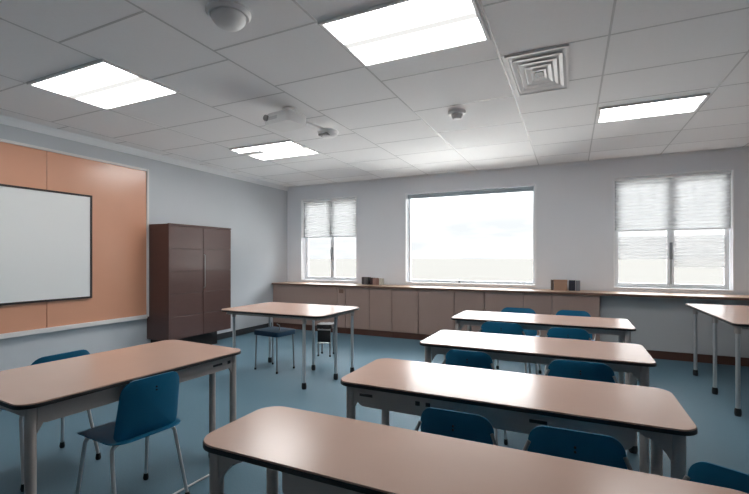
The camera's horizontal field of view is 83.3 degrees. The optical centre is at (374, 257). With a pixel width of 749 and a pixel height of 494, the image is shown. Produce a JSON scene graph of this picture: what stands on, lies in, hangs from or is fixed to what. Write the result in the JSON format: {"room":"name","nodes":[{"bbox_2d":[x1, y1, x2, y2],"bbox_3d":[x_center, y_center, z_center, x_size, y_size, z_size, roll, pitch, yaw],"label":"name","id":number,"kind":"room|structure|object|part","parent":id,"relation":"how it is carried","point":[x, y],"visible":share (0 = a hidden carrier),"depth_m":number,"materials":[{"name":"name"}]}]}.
{"room":"classroom","nodes":[
{"label":"classroom","id":0,"kind":"room"},
{"bbox_2d":[0,124,286,370],"bbox_3d":[-3.921,-0.050,4.308,0.200,2.800,10.070,0,0,25],"label":"wall","id":1,"kind":"structure","parent":0,"point":[255,214],"depth_m":6.57,"materials":[{"name":"paint"}]},
{"bbox_2d":[0,138,148,338],"bbox_3d":[-3.619,-0.195,4.647,0.060,2.030,2.460,0,0,25],"label":"pinboard","id":2,"kind":"object","parent":1,"relation":"attached to","point":[119,192],"visible":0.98,"depth_m":5.15,"materials":[{"name":"orange"}]},
{"bbox_2d":[0,184,91,305],"bbox_3d":[-3.696,-0.135,4.435,0.028,1.230,1.390,0,0,25],"label":"whiteboard","id":3,"kind":"object","parent":2,"relation":"attached to","point":[46,235],"visible":1,"depth_m":4.59,"materials":[{"name":"white ceramic"}]},
{"bbox_2d":[0,115,288,190],"bbox_3d":[-3.815,-1.410,4.247,0.045,0.080,9.650,0,0,25],"label":"trim","id":4,"kind":"structure","parent":1,"relation":"attached to","point":[5,120],"depth_m":5.41,"materials":[{"name":"white paint"}]},
{"bbox_2d":[217,322,271,339],"bbox_3d":[-3.935,1.300,4.027,0.015,0.100,9.150,0,0,25],"label":"baseboard","id":5,"kind":"structure","parent":1,"relation":"attached to","point":[220,336],"depth_m":7.41,"materials":[{"name":"grey"}]},
{"bbox_2d":[0,0,748,186],"bbox_3d":[0.053,-1.524,2.444,8.980,0.152,10.070,0,0,25],"label":"ceiling","id":6,"kind":"structure","parent":0,"point":[391,119],"depth_m":3.52,"materials":[{"name":"tile"}]},
{"bbox_2d":[27,59,179,109],"bbox_3d":[-2.284,-1.442,3.573,0.990,0.016,0.670,0,0,25],"label":"recessed light","id":7,"kind":"object","parent":6,"relation":"in","point":[104,84],"visible":1,"depth_m":3.51,"materials":[{"name":"white"}]},
{"bbox_2d":[205,0,250,31],"bbox_3d":[-0.858,-1.401,2.479,0.256,0.099,0.256,0,0,25],"label":"dome","id":8,"kind":"object","parent":6,"relation":"attached to","point":[228,15],"visible":1,"depth_m":2.42,"materials":[{"name":"white plastic"}]},
{"bbox_2d":[229,140,319,160],"bbox_3d":[-1.337,-1.430,5.686,0.990,0.040,0.680,0,0,25],"label":"recessed light","id":9,"kind":"object","parent":6,"relation":"in","point":[289,148],"visible":1,"depth_m":5.64,"materials":[{"name":"white"}]},
{"bbox_3d":[-1.658,-1.424,5.671,0.380,0.028,0.100,0,0,25],"label":"plate","id":10,"kind":"part","parent":9,"relation":"part of","materials":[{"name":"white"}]},
{"bbox_2d":[263,106,338,138],"bbox_3d":[-0.688,-1.357,4.287,0.340,0.185,0.885,0,0,34],"label":"projector","id":11,"kind":"object","parent":6,"relation":"hanging from","point":[287,119],"visible":1,"depth_m":4.01,"materials":[{"name":"white plastic"}]},
{"bbox_3d":[-0.661,-1.363,4.326,0.090,0.025,0.440,0,0,34],"label":"boom arm","id":12,"kind":"part","parent":11,"relation":"part of","materials":[{"name":"white plastic"}]},
{"bbox_2d":[318,0,489,66],"bbox_3d":[0.208,-1.442,2.680,0.920,0.016,0.650,0,0,25],"label":"recessed light","id":13,"kind":"object","parent":6,"relation":"in","point":[395,30],"visible":1,"depth_m":2.64,"materials":[{"name":"white"}]},
{"bbox_2d":[448,108,465,119],"bbox_3d":[0.817,-1.410,4.167,0.176,0.080,0.176,0,0,25],"label":"smoke detector","id":14,"kind":"object","parent":6,"relation":"attached to","point":[456,114],"visible":1,"depth_m":4.12,"materials":[{"name":"white plastic"}]},
{"bbox_2d":[504,44,568,96],"bbox_3d":[1.295,-1.442,3.303,0.420,0.016,0.800,0,0,25],"label":"ceiling vent","id":15,"kind":"object","parent":6,"relation":"in","point":[547,69],"visible":1,"depth_m":3.23,"materials":[{"name":"white plastic"}]},
{"bbox_2d":[596,93,709,123],"bbox_3d":[2.660,-1.442,4.098,0.865,0.016,0.480,0,0,25],"label":"recessed light","id":16,"kind":"object","parent":6,"relation":"in","point":[686,104],"visible":1,"depth_m":4.06,"materials":[{"name":"white"}]},
{"bbox_2d":[0,329,748,493],"bbox_3d":[0.053,1.410,2.444,8.980,0.120,10.070,0,0,25],"label":"floor","id":17,"kind":"structure","parent":0,"point":[722,437],"depth_m":3.59,"materials":[{"name":"blue carpet"}]},
{"bbox_2d":[0,349,100,491],"bbox_3d":[-2.127,0.972,2.721,0.452,0.756,0.458,0,0,25],"label":"chair","id":18,"kind":"object","parent":17,"relation":"on","point":[82,352],"visible":0.17,"depth_m":2.60,"materials":[{"name":"teal plastic"}]},
{"bbox_3d":[-2.081,1.125,2.496,0.048,0.395,0.157,0,0,-30],"label":"leg","id":19,"kind":"part","parent":18,"relation":"part of","materials":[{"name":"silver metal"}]},
{"bbox_3d":[-1.974,0.752,2.649,0.079,0.316,0.379,0,0,25],"label":"backrest","id":20,"kind":"part","parent":18,"relation":"part of","materials":[{"name":"teal plastic"}]},
{"bbox_3d":[-2.194,1.125,2.951,0.038,0.395,0.139,0,0,-24],"label":"leg","id":21,"kind":"part","parent":18,"relation":"part of","materials":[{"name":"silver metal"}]},
{"bbox_3d":[-1.924,1.125,2.829,0.157,0.395,0.048,0,0,-10],"label":"leg","id":22,"kind":"part","parent":18,"relation":"part of","materials":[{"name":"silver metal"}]},
{"bbox_2d":[0,340,240,493],"bbox_3d":[-1.479,0.978,2.428,0.760,0.745,1.230,0,0,29],"label":"table","id":23,"kind":"object","parent":17,"relation":"on","point":[53,390],"visible":0.85,"depth_m":2.19,"materials":[{"name":"beige laminate"}]},
{"bbox_3d":[-1.744,0.652,1.940,0.590,0.050,0.022,0,0,29],"label":"rail","id":24,"kind":"part","parent":23,"relation":"part of","materials":[{"name":"beige paint"}]},
{"bbox_3d":[-1.459,0.964,1.785,0.042,0.673,0.042,0,0,29],"label":"leg","id":25,"kind":"part","parent":23,"relation":"part of","materials":[{"name":"beige paint"}]},
{"bbox_3d":[-1.099,0.964,2.853,0.042,0.673,0.042,0,0,29],"label":"leg","id":26,"kind":"part","parent":23,"relation":"part of","materials":[{"name":"beige paint"}]},
{"bbox_3d":[-0.928,0.964,2.760,0.042,0.673,0.042,0,0,29],"label":"leg","id":27,"kind":"part","parent":23,"relation":"part of","materials":[{"name":"beige paint"}]},
{"bbox_2d":[75,371,189,493],"bbox_3d":[-1.318,0.982,2.299,0.440,0.736,0.415,0,0,31],"label":"chair","id":28,"kind":"object","parent":17,"relation":"on","point":[148,406],"visible":1,"depth_m":2.20,"materials":[{"name":"teal plastic"}]},
{"bbox_3d":[-1.534,1.131,2.238,0.132,0.384,0.035,0,0,-8],"label":"leg","id":29,"kind":"part","parent":28,"relation":"part of","materials":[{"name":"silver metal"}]},
{"bbox_3d":[-1.288,1.131,2.087,0.044,0.385,0.150,0,0,-26],"label":"leg","id":30,"kind":"part","parent":28,"relation":"part of","materials":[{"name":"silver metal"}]},
{"bbox_3d":[-1.329,0.932,2.306,0.409,0.034,0.389,0,0,31],"label":"seat","id":31,"kind":"part","parent":28,"relation":"part of","materials":[{"name":"teal plastic"}]},
{"bbox_3d":[-1.176,0.768,2.214,0.077,0.308,0.343,0,0,31],"label":"backrest","id":32,"kind":"part","parent":28,"relation":"part of","materials":[{"name":"teal plastic"}]},
{"bbox_3d":[-1.367,1.131,2.518,0.035,0.384,0.132,0,0,-21],"label":"leg","id":33,"kind":"part","parent":28,"relation":"part of","materials":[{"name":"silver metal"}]},
{"bbox_3d":[-1.117,1.131,2.373,0.150,0.385,0.044,0,0,-2],"label":"leg","id":34,"kind":"part","parent":28,"relation":"part of","materials":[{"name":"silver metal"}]},
{"bbox_2d":[147,223,230,344],"bbox_3d":[-2.677,0.443,6.188,0.457,1.815,1.130,0,0,25],"label":"tall cabinet","id":35,"kind":"object","parent":17,"relation":"on","point":[190,265],"visible":0.94,"depth_m":5.90,"materials":[{"name":"brown wood"}]},
{"bbox_3d":[-2.618,0.334,5.862,0.020,1.539,0.563,0,0,25],"label":"door","id":36,"kind":"part","parent":35,"relation":"part of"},
{"bbox_3d":[-2.471,0.190,6.124,0.029,0.489,0.010,0,0,25],"label":"handle","id":37,"kind":"part","parent":35,"relation":"part of","materials":[{"name":"grey metal"}]},
{"bbox_3d":[-2.381,0.334,6.369,0.020,1.539,0.543,0,0,25],"label":"door","id":38,"kind":"part","parent":35,"relation":"part of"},
{"bbox_2d":[173,474,208,493],"bbox_3d":[-1.080,1.344,2.495,0.026,0.012,1.002,0,0,29],"label":"cable","id":39,"kind":"object","parent":17,"relation":"on","point":[206,476],"visible":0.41,"depth_m":2.50,"materials":[{"name":"white plastic"}]},
{"bbox_2d":[254,324,294,373],"bbox_3d":[-1.216,1.077,5.132,0.400,0.546,0.330,0,0,32],"label":"stool","id":40,"kind":"object","parent":17,"relation":"on","point":[273,331],"visible":1,"depth_m":5.07,"materials":[{"name":"blue plastic"}]},
{"bbox_3d":[-1.438,1.127,5.107,0.031,0.416,0.018,0,0,-6],"label":"leg","id":41,"kind":"part","parent":40,"relation":"part of","materials":[{"name":"grey metal"}]},
{"bbox_3d":[-1.290,1.127,5.343,0.018,0.416,0.031,0,0,-20],"label":"leg","id":42,"kind":"part","parent":40,"relation":"part of","materials":[{"name":"grey metal"}]},
{"bbox_3d":[-1.216,0.897,5.132,0.400,0.055,0.330,0,0,32],"label":"seat","id":43,"kind":"part","parent":40,"relation":"part of","materials":[{"name":"blue plastic"}]},
{"bbox_3d":[-1.141,1.127,4.921,0.018,0.416,0.031,0,0,-20],"label":"leg","id":44,"kind":"part","parent":40,"relation":"part of","materials":[{"name":"grey metal"}]},
{"bbox_3d":[-0.993,1.127,5.157,0.031,0.416,0.018,0,0,-6],"label":"leg","id":45,"kind":"part","parent":40,"relation":"part of","materials":[{"name":"grey metal"}]},
{"bbox_2d":[221,302,358,389],"bbox_3d":[-0.961,0.965,4.875,1.360,0.770,0.910,0,0,25],"label":"table","id":46,"kind":"object","parent":17,"relation":"on","point":[314,312],"visible":0.92,"depth_m":4.68,"materials":[{"name":"beige laminate"}]},
{"bbox_3d":[-1.615,0.953,4.845,0.034,0.695,0.034,0,0,25],"label":"leg","id":47,"kind":"part","parent":46,"relation":"part of","materials":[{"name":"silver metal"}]},
{"bbox_3d":[-1.353,0.953,5.451,0.034,0.695,0.034,0,0,25],"label":"leg","id":48,"kind":"part","parent":46,"relation":"part of","materials":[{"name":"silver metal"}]},
{"bbox_3d":[-0.961,0.620,4.875,1.240,0.030,0.790,0,0,25],"label":"under frame","id":49,"kind":"part","parent":46,"relation":"part of","materials":[{"name":"beige paint"}]},
{"bbox_3d":[-0.726,0.953,4.339,0.034,0.695,0.034,0,0,25],"label":"leg","id":50,"kind":"part","parent":46,"relation":"part of","materials":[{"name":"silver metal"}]},
{"bbox_3d":[-0.735,0.953,5.072,0.034,0.695,0.034,0,0,25],"label":"leg","id":51,"kind":"part","parent":46,"relation":"part of","materials":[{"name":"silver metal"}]},
{"bbox_3d":[-0.430,0.953,4.686,0.034,0.695,0.034,0,0,25],"label":"leg","id":52,"kind":"part","parent":46,"relation":"part of","materials":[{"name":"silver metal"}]},
{"bbox_3d":[-0.263,0.953,4.950,0.034,0.695,0.034,0,0,25],"label":"leg","id":53,"kind":"part","parent":46,"relation":"part of","materials":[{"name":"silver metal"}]},
{"bbox_2d":[273,285,337,332],"bbox_3d":[-1.228,0.932,8.101,1.443,0.835,0.465,0,0,25],"label":"base cabinet","id":54,"kind":"object","parent":17,"relation":"on","point":[320,295],"visible":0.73,"depth_m":7.90,"materials":[{"name":"wood"}]},
{"bbox_2d":[317,322,333,356],"bbox_3d":[-0.674,1.130,5.861,0.220,0.440,0.220,0,0,11],"label":"metal stool","id":55,"kind":"object","parent":17,"relation":"on","point":[324,333],"visible":0.93,"depth_m":5.77,"materials":[{"name":"black"}]},
{"bbox_3d":[-0.692,1.070,5.771,0.180,0.160,0.012,0,0,11],"label":"panel","id":56,"kind":"part","parent":55,"relation":"part of","materials":[{"name":"black"}]},
{"bbox_3d":[-0.674,0.938,5.861,0.220,0.055,0.220,0,0,11],"label":"seat","id":57,"kind":"part","parent":55,"relation":"part of","materials":[{"name":"black"}]},
{"bbox_3d":[-0.609,1.147,5.765,0.018,0.375,0.024,0,0,-34],"label":"leg","id":58,"kind":"part","parent":55,"relation":"part of","materials":[{"name":"grey metal"}]},
{"bbox_2d":[337,287,345,333],"bbox_3d":[-0.498,0.932,7.756,0.168,0.835,0.469,0,0,25],"label":"base cabinet","id":59,"kind":"object","parent":17,"relation":"on","point":[341,291],"visible":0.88,"depth_m":7.55,"materials":[{"name":"brown"}]},
{"bbox_2d":[346,287,368,335],"bbox_3d":[-0.207,0.932,7.622,0.468,0.835,0.465,0,0,25],"label":"base cabinet","id":60,"kind":"object","parent":17,"relation":"on","point":[355,296],"visible":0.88,"depth_m":7.40,"materials":[{"name":"wood"}]},
{"bbox_2d":[369,288,391,337],"bbox_3d":[0.200,0.932,7.431,0.428,0.835,0.465,0,0,25],"label":"base cabinet","id":61,"kind":"object","parent":17,"relation":"on","point":[380,299],"visible":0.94,"depth_m":7.22,"materials":[{"name":"wood"}]},
{"bbox_2d":[392,289,418,339],"bbox_3d":[0.607,0.932,7.240,0.468,0.835,0.465,0,0,25],"label":"base cabinet","id":62,"kind":"object","parent":17,"relation":"on","point":[405,302],"visible":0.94,"depth_m":7.03,"materials":[{"name":"wood"}]},
{"bbox_2d":[419,289,454,339],"bbox_3d":[1.092,0.932,7.013,0.598,0.835,0.465,0,0,25],"label":"base cabinet","id":63,"kind":"object","parent":17,"relation":"on","point":[436,307],"visible":0.7,"depth_m":6.80,"materials":[{"name":"wood"}]},
{"bbox_2d":[415,407,496,445],"bbox_3d":[0.405,0.984,1.875,0.390,0.733,0.438,0,0,25],"label":"chair","id":64,"kind":"object","parent":17,"relation":"on","point":[449,423],"visible":0.15,"depth_m":1.69,"materials":[{"name":"teal plastic"}]},
{"bbox_2d":[455,291,484,331],"bbox_3d":[1.576,0.932,6.785,0.468,0.835,0.465,0,0,25],"label":"base cabinet","id":65,"kind":"object","parent":17,"relation":"on","point":[464,300],"visible":0.41,"depth_m":6.57,"materials":[{"name":"wood"}]},
{"bbox_2d":[442,349,507,445],"bbox_3d":[0.697,0.980,2.945,0.402,0.741,0.443,0,0,25],"label":"chair","id":66,"kind":"object","parent":17,"relation":"on","point":[474,359],"visible":0.15,"depth_m":2.76,"materials":[{"name":"teal plastic"}]},
{"bbox_3d":[0.626,0.764,2.795,0.333,0.310,0.077,0,0,25],"label":"backrest","id":67,"kind":"part","parent":66,"relation":"part of","materials":[{"name":"teal plastic"}]},
{"bbox_3d":[0.786,1.129,2.753,0.043,0.387,0.149,0,0,-7],"label":"leg","id":68,"kind":"part","parent":66,"relation":"part of","materials":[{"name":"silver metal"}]},
{"bbox_2d":[203,406,747,493],"bbox_3d":[0.202,0.978,1.231,1.600,0.745,0.400,0,0,25],"label":"table","id":69,"kind":"object","parent":17,"relation":"on","point":[314,452],"visible":1,"depth_m":1.26,"materials":[{"name":"beige laminate"}]},
{"bbox_3d":[-0.530,0.964,1.414,0.046,0.673,0.046,0,0,25],"label":"leg","id":70,"kind":"part","parent":69,"relation":"part of","materials":[{"name":"beige paint"}]},
{"bbox_3d":[-0.406,0.964,1.676,0.046,0.673,0.046,0,0,25],"label":"leg","id":71,"kind":"part","parent":69,"relation":"part of","materials":[{"name":"beige paint"}]},
{"bbox_2d":[485,292,523,311],"bbox_3d":[2.047,0.932,6.565,0.568,0.835,0.465,0,0,25],"label":"base cabinet","id":72,"kind":"object","parent":17,"relation":"on","point":[494,301],"visible":0.35,"depth_m":6.37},
{"bbox_2d":[272,282,748,299],"bbox_3d":[1.990,0.499,6.574,8.572,0.032,0.499,0,0,25],"label":"countertop","id":73,"kind":"structure","parent":72,"relation":"on","point":[451,288],"depth_m":6.26,"materials":[{"name":"laminate"}]},
{"bbox_2d":[366,277,370,284],"bbox_3d":[-0.106,0.414,7.671,0.040,0.135,0.110,0,0,25],"label":"book","id":74,"kind":"object","parent":73,"relation":"on","point":[367,278],"visible":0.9,"depth_m":7.62,"materials":[{"name":"black paper"}]},
{"bbox_2d":[379,278,383,284],"bbox_3d":[0.127,0.424,7.562,0.050,0.115,0.110,0,0,25],"label":"book","id":75,"kind":"object","parent":73,"relation":"on","point":[381,280],"visible":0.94,"depth_m":7.52,"materials":[{"name":"paper"}]},
{"bbox_2d":[551,279,553,289],"bbox_3d":[2.686,0.405,6.362,0.035,0.155,0.130,0,0,25],"label":"book","id":76,"kind":"object","parent":73,"relation":"on","point":[552,281],"visible":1,"depth_m":6.31,"materials":[{"name":"paper"}]},
{"bbox_2d":[554,279,567,290],"bbox_3d":[2.790,0.405,6.313,0.188,0.155,0.128,0,0,25],"label":"storage box","id":77,"kind":"object","parent":73,"relation":"on","point":[558,284],"visible":0.98,"depth_m":6.26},
{"bbox_2d":[569,280,574,290],"bbox_3d":[2.930,0.405,6.247,0.085,0.155,0.130,0,0,25],"label":"book","id":78,"kind":"object","parent":73,"relation":"on","point":[571,282],"visible":0.99,"depth_m":6.19,"materials":[{"name":"black paper"}]},
{"bbox_2d":[576,280,579,290],"bbox_3d":[3.001,0.406,6.214,0.060,0.152,0.130,0,0,25],"label":"book","id":79,"kind":"object","parent":73,"relation":"on","point":[577,281],"visible":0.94,"depth_m":6.16,"materials":[{"name":"grey paper"}]},
{"bbox_2d":[478,322,530,373],"bbox_3d":[1.259,0.972,4.072,0.495,0.756,0.452,0,0,25],"label":"chair","id":80,"kind":"object","parent":17,"relation":"on","point":[487,327],"visible":0.12,"depth_m":3.88,"materials":[{"name":"teal plastic"}]},
{"bbox_3d":[1.187,0.752,3.919,0.409,0.316,0.079,0,0,25],"label":"backrest","id":81,"kind":"part","parent":80,"relation":"part of","materials":[{"name":"teal plastic"}]},
{"bbox_2d":[492,307,541,374],"bbox_3d":[1.632,0.972,4.844,0.520,0.756,0.452,0,0,25],"label":"chair","id":82,"kind":"object","parent":17,"relation":"on","point":[527,332],"visible":0.12,"depth_m":4.96,"materials":[{"name":"teal plastic"}]},
{"bbox_3d":[1.704,0.752,4.998,0.430,0.316,0.079,0,0,25],"label":"backrest","id":83,"kind":"part","parent":82,"relation":"part of","materials":[{"name":"teal plastic"}]},
{"bbox_2d":[341,358,697,479],"bbox_3d":[0.585,0.978,2.012,1.470,0.745,0.540,0,0,25],"label":"table","id":84,"kind":"object","parent":17,"relation":"on","point":[510,401],"visible":0.85,"depth_m":1.87,"materials":[{"name":"beige laminate"}]},
{"bbox_3d":[-0.117,0.964,2.104,0.046,0.673,0.046,0,0,25],"label":"leg","id":85,"kind":"part","parent":84,"relation":"part of","materials":[{"name":"beige paint"}]},
{"bbox_3d":[0.065,0.964,2.493,0.046,0.673,0.046,0,0,25],"label":"leg","id":86,"kind":"part","parent":84,"relation":"part of","materials":[{"name":"beige paint"}]},
{"bbox_3d":[1.287,0.964,1.920,0.046,0.673,0.046,0,0,25],"label":"leg","id":87,"kind":"part","parent":84,"relation":"part of","materials":[{"name":"beige paint"}]},
{"bbox_3d":[1.105,0.964,1.531,0.046,0.673,0.046,0,0,25],"label":"leg","id":88,"kind":"part","parent":84,"relation":"part of","materials":[{"name":"beige paint"}]},
{"bbox_2d":[524,293,551,336],"bbox_3d":[2.481,0.932,6.361,0.388,0.835,0.465,0,0,25],"label":"base cabinet","id":89,"kind":"object","parent":17,"relation":"on","point":[540,303],"visible":0.38,"depth_m":6.14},
{"bbox_2d":[420,330,656,473],"bbox_3d":[1.093,0.978,2.983,1.445,0.745,0.610,0,0,25],"label":"table","id":90,"kind":"object","parent":17,"relation":"on","point":[633,359],"visible":0.61,"depth_m":2.81,"materials":[{"name":"beige laminate"}]},
{"bbox_3d":[0.387,0.964,3.038,0.048,0.673,0.048,0,0,25],"label":"leg","id":91,"kind":"part","parent":90,"relation":"part of","materials":[{"name":"beige paint"}]},
{"bbox_3d":[1.799,0.964,2.928,0.048,0.673,0.048,0,0,25],"label":"leg","id":92,"kind":"part","parent":90,"relation":"part of","materials":[{"name":"beige paint"}]},
{"bbox_3d":[1.587,0.964,2.475,0.048,0.673,0.048,0,0,25],"label":"leg","id":93,"kind":"part","parent":90,"relation":"part of","materials":[{"name":"beige paint"}]},
{"bbox_2d":[451,310,635,384],"bbox_3d":[1.641,0.978,4.228,1.620,0.745,0.670,0,0,25],"label":"table","id":94,"kind":"object","parent":17,"relation":"on","point":[620,327],"visible":0.77,"depth_m":4.08,"materials":[{"name":"beige laminate"}]},
{"bbox_3d":[0.843,0.964,4.293,0.044,0.673,0.044,0,0,25],"label":"leg","id":95,"kind":"part","parent":94,"relation":"part of","materials":[{"name":"beige paint"}]},
{"bbox_3d":[2.439,0.964,4.163,0.044,0.673,0.044,0,0,25],"label":"leg","id":96,"kind":"part","parent":94,"relation":"part of","materials":[{"name":"beige paint"}]},
{"bbox_3d":[2.201,0.964,3.656,0.044,0.673,0.044,0,0,25],"label":"leg","id":97,"kind":"part","parent":94,"relation":"part of","materials":[{"name":"beige paint"}]},
{"bbox_2d":[544,327,591,375],"bbox_3d":[1.723,0.972,3.744,0.433,0.756,0.452,0,0,25],"label":"chair","id":98,"kind":"object","parent":17,"relation":"on","point":[565,333],"visible":0.12,"depth_m":3.56,"materials":[{"name":"teal plastic"}]},
{"bbox_3d":[1.651,0.752,3.591,0.358,0.316,0.079,0,0,25],"label":"backrest","id":99,"kind":"part","parent":98,"relation":"part of","materials":[{"name":"teal plastic"}]},
{"bbox_2d":[552,294,599,340],"bbox_3d":[2.934,0.932,6.149,0.608,0.835,0.465,0,0,25],"label":"base cabinet","id":100,"kind":"object","parent":17,"relation":"on","point":[590,304],"visible":0.39,"depth_m":5.92,"materials":[{"name":"wood"}]},
{"bbox_2d":[556,310,595,340],"bbox_3d":[2.166,0.972,4.593,0.470,0.756,0.452,0,0,25],"label":"chair","id":101,"kind":"object","parent":17,"relation":"on","point":[561,312],"visible":0.09,"depth_m":4.76,"materials":[{"name":"teal plastic"}]},
{"bbox_2d":[523,425,632,470],"bbox_3d":[0.803,0.985,1.688,0.415,0.731,0.437,0,0,25],"label":"chair","id":102,"kind":"object","parent":17,"relation":"on","point":[594,448],"visible":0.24,"depth_m":1.50,"materials":[{"name":"teal plastic"}]},
{"bbox_2d":[545,359,618,383],"bbox_3d":[1.299,0.980,2.663,0.458,0.741,0.443,0,0,25],"label":"chair","id":103,"kind":"object","parent":17,"relation":"on","point":[592,371],"visible":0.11,"depth_m":2.48,"materials":[{"name":"teal plastic"}]},
{"bbox_2d":[600,296,748,366],"bbox_3d":[4.500,0.933,5.306,2.920,0.833,0.030,0,0,25],"label":"wall","id":104,"kind":"structure","parent":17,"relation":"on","point":[664,327],"depth_m":5.55,"materials":[{"name":"paint"}]},
{"bbox_2d":[682,461,748,493],"bbox_3d":[1.232,0.986,1.325,0.436,0.729,0.415,0,0,-39],"label":"chair","id":105,"kind":"object","parent":17,"relation":"on","point":[704,472],"visible":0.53,"depth_m":1.26,"materials":[{"name":"teal plastic"}]},
{"bbox_2d":[685,304,748,416],"bbox_3d":[3.831,0.950,4.123,0.965,0.800,1.720,0,0,25],"label":"table","id":106,"kind":"object","parent":17,"relation":"on","point":[737,316],"visible":1,"depth_m":4.16,"materials":[{"name":"beige laminate"}]},
{"bbox_3d":[3.690,0.938,4.841,0.034,0.725,0.034,0,0,25],"label":"leg","id":107,"kind":"part","parent":106,"relation":"part of","materials":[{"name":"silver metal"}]},
{"bbox_3d":[3.380,0.938,4.180,0.034,0.725,0.034,0,0,25],"label":"leg","id":108,"kind":"part","parent":106,"relation":"part of","materials":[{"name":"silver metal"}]},
{"bbox_3d":[3.108,0.938,3.601,0.034,0.725,0.034,0,0,25],"label":"leg","id":109,"kind":"part","parent":106,"relation":"part of","materials":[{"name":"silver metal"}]},
{"bbox_2d":[287,149,748,294],"bbox_3d":[2.145,-0.050,6.903,8.580,2.800,0.220,0,0,25],"label":"wall","id":110,"kind":"structure","parent":0,"point":[575,202],"depth_m":6.50,"materials":[{"name":"paint"}]},
{"bbox_2d":[301,196,356,281],"bbox_3d":[-0.868,-0.360,8.287,1.270,1.620,0.192,0,0,25],"label":"window","id":111,"kind":"structure","parent":110,"relation":"in","point":[304,241],"depth_m":8.44,"materials":[{"name":"white paint"}]},
{"bbox_3d":[-1.105,-0.360,8.469,0.533,1.448,0.005,0,0,25],"label":"pane","id":112,"kind":"part","parent":111,"relation":"part of","materials":[{"name":"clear glass"}]},
{"bbox_3d":[-1.105,-0.360,8.469,0.577,1.512,0.035,0,0,25],"label":"sash","id":113,"kind":"part","parent":111,"relation":"part of","materials":[{"name":"white"}]},
{"bbox_2d":[303,197,355,237],"bbox_3d":[-0.878,-0.777,8.265,1.230,0.751,0.036,0,0,25],"label":"blind","id":114,"kind":"object","parent":111,"relation":"attached to","point":[327,218],"visible":0.94,"depth_m":8.26,"materials":[{"name":"white fabric"}]},
{"bbox_3d":[-0.878,-1.135,8.265,1.230,0.035,0.036,0,0,25],"label":"head rail","id":115,"kind":"part","parent":114,"relation":"part of","materials":[{"name":"metal"}]},
{"bbox_3d":[-0.878,-0.411,8.265,1.230,0.018,0.024,0,0,25],"label":"rail","id":116,"kind":"part","parent":114,"relation":"part of","materials":[{"name":"white"}]},
{"bbox_3d":[-0.840,-0.360,8.347,1.242,1.592,0.060,0,0,25],"label":"frame","id":117,"kind":"part","parent":111,"relation":"part of","materials":[{"name":"white"}]},
{"bbox_3d":[-0.848,-0.090,8.282,0.036,0.240,0.054,0,0,25],"label":"handle","id":118,"kind":"part","parent":111,"relation":"part of","materials":[{"name":"grey"}]},
{"bbox_3d":[-0.558,-0.360,8.212,0.537,1.512,0.035,0,0,25],"label":"sash","id":119,"kind":"part","parent":111,"relation":"part of","materials":[{"name":"white"}]},
{"bbox_2d":[405,184,535,285],"bbox_3d":[1.577,-0.360,7.140,2.190,1.600,0.192,0,0,25],"label":"window","id":120,"kind":"structure","parent":110,"relation":"in","point":[408,203],"depth_m":7.21,"materials":[{"name":"white paint"}]},
{"bbox_2d":[406,185,534,199],"bbox_3d":[1.565,-1.100,7.114,2.170,0.090,0.090,0,0,25],"label":"roller blind","id":121,"kind":"object","parent":120,"relation":"attached to","point":[531,188],"visible":0.91,"depth_m":7.04,"materials":[{"name":"grey fabric"}]},
{"bbox_2d":[289,147,748,187],"bbox_3d":[2.114,-1.435,6.784,8.535,0.030,0.020,0,0,25],"label":"trim","id":122,"kind":"structure","parent":110,"relation":"attached to","point":[739,148],"depth_m":6.53,"materials":[{"name":"white paint"}]},
{"bbox_2d":[614,169,734,290],"bbox_3d":[4.157,-0.370,5.930,1.390,1.620,0.192,0,0,25],"label":"window","id":123,"kind":"structure","parent":110,"relation":"in","point":[729,270],"depth_m":5.83,"materials":[{"name":"white paint"}]},
{"bbox_2d":[618,236,667,258],"bbox_3d":[3.874,-0.145,6.086,0.605,0.330,0.012,0,0,25],"label":"blind","id":124,"kind":"object","parent":123,"relation":"attached to","point":[647,247],"visible":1,"depth_m":6.08,"materials":[{"name":"fabric"}]},
{"bbox_3d":[3.892,-0.370,6.124,0.637,1.512,0.035,0,0,25],"label":"sash","id":125,"kind":"part","parent":123,"relation":"part of","materials":[{"name":"white"}]},
{"bbox_3d":[4.177,-0.100,5.925,0.036,0.240,0.054,0,0,25],"label":"handle","id":126,"kind":"part","parent":123,"relation":"part of","materials":[{"name":"grey"}]},
{"bbox_3d":[4.185,-0.370,5.990,1.362,1.592,0.060,0,0,25],"label":"frame","id":127,"kind":"part","parent":123,"relation":"part of","materials":[{"name":"white"}]},
{"bbox_2d":[615,171,730,231],"bbox_3d":[4.147,-0.775,5.908,1.350,0.776,0.036,0,0,25],"label":"blind","id":128,"kind":"object","parent":123,"relation":"attached to","point":[693,201],"visible":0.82,"depth_m":5.89,"materials":[{"name":"white fabric"}]},
{"bbox_3d":[4.147,-1.145,5.908,1.350,0.035,0.036,0,0,25],"label":"head rail","id":129,"kind":"part","parent":128,"relation":"part of","materials":[{"name":"metal"}]},
{"bbox_3d":[4.147,-0.396,5.908,1.350,0.018,0.024,0,0,25],"label":"rail","id":130,"kind":"part","parent":128,"relation":"part of","materials":[{"name":"white"}]},
{"bbox_2d":[674,235,724,267],"bbox_3d":[4.476,-0.090,5.803,0.565,0.440,0.012,0,0,25],"label":"blind","id":131,"kind":"object","parent":123,"relation":"attached to","point":[708,251],"visible":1,"depth_m":5.80,"materials":[{"name":"fabric"}]},
{"bbox_3d":[4.494,-0.370,5.842,0.597,1.512,0.035,0,0,25],"label":"sash","id":132,"kind":"part","parent":123,"relation":"part of","materials":[{"name":"white"}]},
{"label":"outside","id":133,"kind":"structure","parent":0,"visible":0},
{"bbox_2d":[309,259,725,289],"bbox_3d":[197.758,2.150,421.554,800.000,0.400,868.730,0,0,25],"label":"ground","id":134,"kind":"structure","parent":133,"point":[515,270],"depth_m":60.82,"materials":[{"name":"white"}]}
]}

